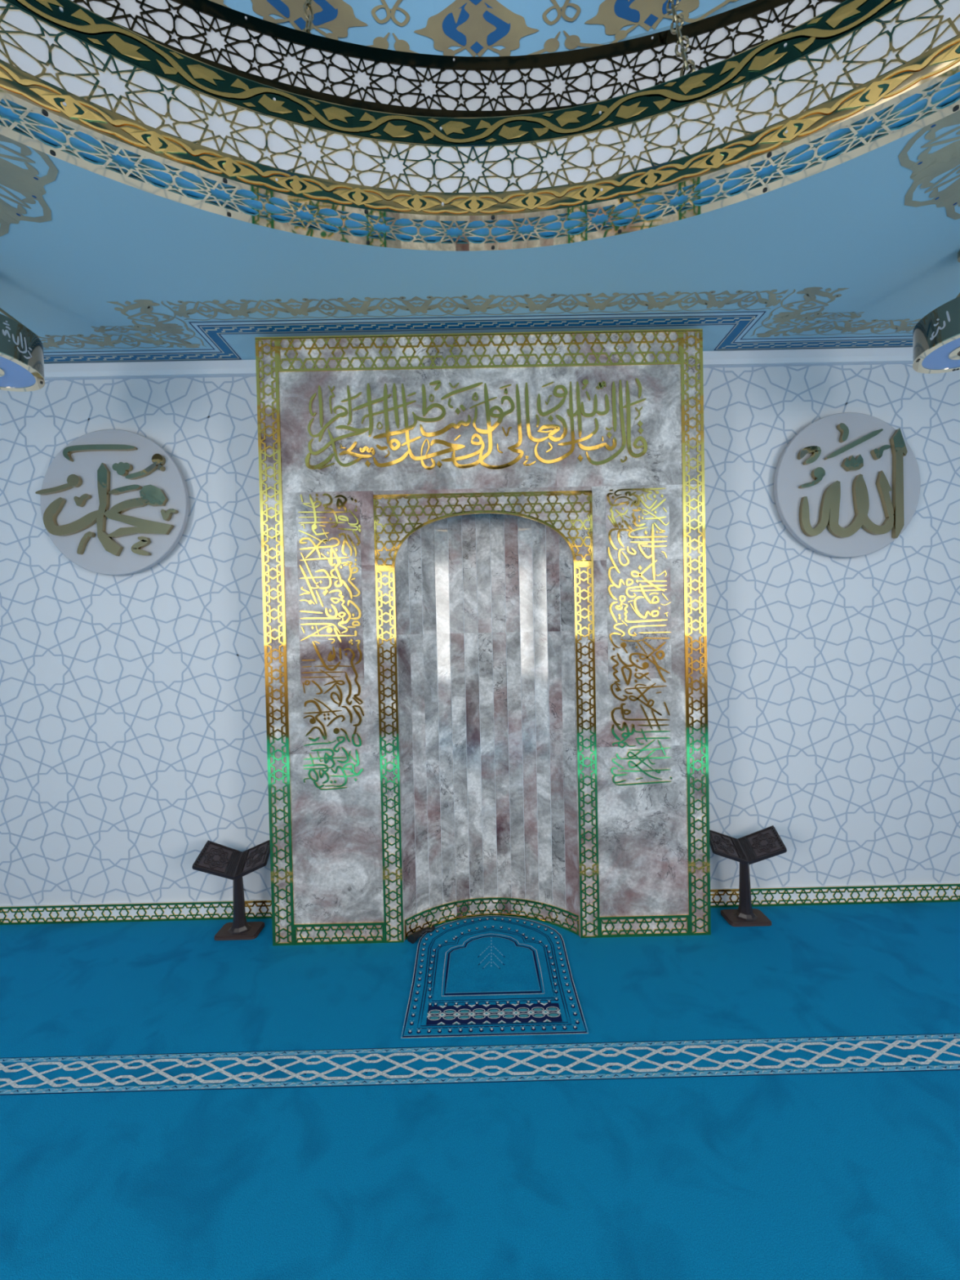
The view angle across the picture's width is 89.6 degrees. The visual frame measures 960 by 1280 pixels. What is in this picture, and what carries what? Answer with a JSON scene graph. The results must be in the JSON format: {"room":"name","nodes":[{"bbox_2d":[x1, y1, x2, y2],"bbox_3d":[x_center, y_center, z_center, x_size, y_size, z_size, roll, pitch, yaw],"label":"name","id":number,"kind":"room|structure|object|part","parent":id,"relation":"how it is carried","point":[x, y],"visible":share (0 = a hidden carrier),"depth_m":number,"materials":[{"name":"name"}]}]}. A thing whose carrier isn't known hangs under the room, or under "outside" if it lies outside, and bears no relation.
{"room":"mosque","nodes":[
{"label":"mosque","id":0,"kind":"room"},
{"bbox_2d":[208,0,738,56],"bbox_3d":[-0.022,-2.985,-0.591,3.670,3.011,3.670,-1,1,0],"label":"dome","id":1,"kind":"object","parent":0,"point":[453,28],"visible":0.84,"depth_m":1.25,"materials":[{"name":"blue paint"}]},
{"bbox_2d":[0,0,959,251],"bbox_3d":[-0.030,-1.676,-0.570,3.492,1.887,3.629,-1,1,-6],"label":"drum","id":2,"kind":"object","parent":1,"relation":"hanging from","point":[207,105],"visible":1,"depth_m":0.83,"materials":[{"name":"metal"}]},
{"bbox_3d":[-0.401,-1.499,1.132,0.022,0.475,0.177,-1,1,-14],"label":"chain","id":3,"kind":"part","parent":2,"relation":"part of","materials":[{"name":"gold metal"}]},
{"bbox_2d":[71,0,840,111],"bbox_3d":[0.037,-1.177,-0.561,3.244,0.092,3.244,-1,1,0],"label":"diffuser","id":4,"kind":"object","parent":2,"relation":"attached to","point":[242,47],"depth_m":1.02,"materials":[{"name":"plastic"}]},
{"bbox_3d":[-0.005,-0.747,-0.204,2.264,0.001,2.264,-1,1,0],"label":"blue panel","id":5,"kind":"part","parent":2,"relation":"part of","materials":[{"name":"blue paint"}]},
{"bbox_3d":[0.388,-1.381,1.006,0.023,0.892,0.439,-1,1,13],"label":"chain","id":6,"kind":"part","parent":2,"relation":"part of","materials":[{"name":"gold metal"}]},
{"bbox_2d":[0,901,959,1279],"bbox_3d":[0.074,1.576,0.108,7.200,0.062,5.347,-1,1,0],"label":"floor","id":7,"kind":"structure","parent":0,"point":[780,1100],"depth_m":1.56,"materials":[{"name":"blue carpet"}]},
{"bbox_2d":[191,840,270,940],"bbox_3d":[-1.280,1.302,2.535,0.361,0.468,0.171,-1,1,-7],"label":"book stand","id":8,"kind":"object","parent":7,"relation":"on","point":[215,859],"visible":0.99,"depth_m":2.51,"materials":[{"name":"black wood"}]},
{"bbox_3d":[-1.380,1.131,2.522,0.139,0.111,0.138,-1,1,-6],"label":"carved panel","id":9,"kind":"part","parent":8,"relation":"part of","materials":[{"name":"grey"}]},
{"bbox_3d":[-1.176,1.135,2.544,0.110,0.098,0.141,-1,1,-11],"label":"carved panel","id":10,"kind":"part","parent":8,"relation":"part of","materials":[{"name":"grey"}]},
{"bbox_2d":[407,924,435,943],"bbox_3d":[-0.299,1.494,2.478,0.056,0.043,0.153,0,1,40],"label":"power cord","id":11,"kind":"object","parent":7,"relation":"on","point":[412,938],"visible":1,"depth_m":2.44,"materials":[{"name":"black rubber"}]},
{"bbox_2d":[254,328,711,946],"bbox_3d":[0.029,-0.003,2.528,2.202,3.021,0.252,-1,1,0],"label":"mihrab","id":12,"kind":"object","parent":7,"relation":"on","point":[423,772],"visible":1,"depth_m":2.41,"materials":[{"name":"grey stone"}]},
{"bbox_3d":[-1.017,0.022,2.402,0.109,3.021,0.005,-1,1,0],"label":"post","id":13,"kind":"part","parent":12,"relation":"part of","materials":[{"name":"gold metal"}]},
{"bbox_3d":[-0.451,0.586,2.414,0.096,1.868,0.005,-1,1,0],"label":"post","id":14,"kind":"part","parent":12,"relation":"part of","materials":[{"name":"gold metal"}]},
{"bbox_3d":[0.535,0.565,2.419,0.096,1.868,0.005,-1,1,0],"label":"post","id":15,"kind":"part","parent":12,"relation":"part of","materials":[{"name":"gold metal"}]},
{"bbox_3d":[1.076,-0.024,2.412,0.109,3.021,0.005,-1,1,0],"label":"post","id":16,"kind":"part","parent":12,"relation":"part of","materials":[{"name":"gold metal"}]},
{"bbox_2d":[400,915,589,1039],"bbox_3d":[0.055,1.508,2.240,0.731,0.008,0.784,-1,1,0],"label":"rug","id":17,"kind":"object","parent":7,"relation":"on","point":[491,975],"visible":1,"depth_m":2.12,"materials":[{"name":"blue fabric"}]},
{"bbox_2d":[709,825,786,926],"bbox_3d":[1.396,1.240,2.547,0.372,0.476,0.168,-1,1,6],"label":"book stand","id":18,"kind":"object","parent":7,"relation":"on","point":[765,843],"visible":1,"depth_m":2.53,"materials":[{"name":"black wood"}]},
{"bbox_3d":[1.284,1.076,2.554,0.118,0.084,0.141,-1,1,11],"label":"carved panel","id":19,"kind":"part","parent":18,"relation":"part of","materials":[{"name":"grey"}]},
{"bbox_3d":[1.494,1.056,2.535,0.138,0.105,0.141,-1,1,7],"label":"carved panel","id":20,"kind":"part","parent":18,"relation":"part of","materials":[{"name":"grey"}]},
{"bbox_2d":[0,362,959,905],"bbox_3d":[0.026,-0.073,2.715,7.206,3.155,0.121,-1,1,0],"label":"wall","id":21,"kind":"structure","parent":0,"point":[133,732],"depth_m":2.66,"materials":[{"name":"white paper"}]},
{"bbox_2d":[35,429,189,575],"bbox_3d":[-1.964,-0.738,2.599,0.778,0.778,0.071,-1,1,0],"label":"wall plaque","id":22,"kind":"object","parent":21,"relation":"attached to","point":[113,502],"visible":1,"depth_m":2.58,"materials":[{"name":"grey"}]},
{"bbox_2d":[0,898,271,924],"bbox_3d":[-2.291,1.507,2.662,2.498,0.099,0.016,-1,1,0],"label":"baseboard","id":23,"kind":"structure","parent":21,"relation":"attached to","point":[254,908],"depth_m":2.66,"materials":[{"name":"white tile"}]},
{"bbox_2d":[44,359,256,378],"bbox_3d":[-2.355,-1.457,2.612,2.499,0.082,0.016,-1,1,0],"label":"trim","id":24,"kind":"structure","parent":21,"relation":"attached to","point":[215,367],"depth_m":2.61,"materials":[{"name":"white paint"}]},
{"bbox_2d":[702,346,912,365],"bbox_3d":[2.345,-1.559,2.634,2.499,0.082,0.016,-1,1,0],"label":"trim","id":25,"kind":"structure","parent":21,"relation":"attached to","point":[899,354],"depth_m":2.63,"materials":[{"name":"white paint"}]},
{"bbox_2d":[710,882,959,907],"bbox_3d":[2.410,1.404,2.683,2.498,0.099,0.016,-1,1,0],"label":"baseboard","id":26,"kind":"structure","parent":21,"relation":"attached to","point":[942,891],"depth_m":2.67,"materials":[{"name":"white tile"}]},
{"bbox_2d":[773,412,920,558],"bbox_3d":[1.989,-0.836,2.617,0.778,0.778,0.071,-1,1,0],"label":"wall plaque","id":27,"kind":"object","parent":21,"relation":"attached to","point":[846,485],"visible":1,"depth_m":2.60,"materials":[{"name":"grey"}]},
{"bbox_2d":[0,0,959,363],"bbox_3d":[0.006,-1.564,0.006,7.228,0.122,5.447,-1,1,0],"label":"ceiling","id":28,"kind":"structure","parent":0,"point":[855,252],"depth_m":2.03,"materials":[{"name":"blue paint"}]},
{"bbox_2d":[0,307,44,391],"bbox_3d":[-2.007,-1.290,1.923,0.403,0.407,0.402,-1,1,0],"label":"ornament","id":29,"kind":"object","parent":28,"relation":"hanging from","point":[21,350],"visible":1,"depth_m":1.95,"materials":[{"name":"black metal"}]},
{"bbox_3d":[-2.003,-1.092,1.926,0.348,0.001,0.348,-1,1,0],"label":"blue panel","id":30,"kind":"part","parent":29,"relation":"part of","materials":[{"name":"blue paint"}]},
{"bbox_3d":[-1.987,-1.306,1.893,0.343,0.375,0.335,-1,1,0],"label":"stem","id":31,"kind":"part","parent":29,"relation":"part of","materials":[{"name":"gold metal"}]},
{"bbox_2d":[912,249,959,373],"bbox_3d":[1.996,-1.377,1.949,0.378,0.407,0.378,-1,1,0],"label":"ornament","id":32,"kind":"object","parent":28,"relation":"hanging from","point":[936,335],"visible":1,"depth_m":1.96,"materials":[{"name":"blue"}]},
{"bbox_3d":[2.000,-1.179,1.952,0.324,0.001,0.324,-1,1,0],"label":"blue panel","id":33,"kind":"part","parent":32,"relation":"part of","materials":[{"name":"blue paint"}]},
{"bbox_3d":[2.009,-1.394,1.982,0.327,0.375,0.309,-1,1,0],"label":"stem","id":34,"kind":"part","parent":32,"relation":"part of","materials":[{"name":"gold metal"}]}
]}

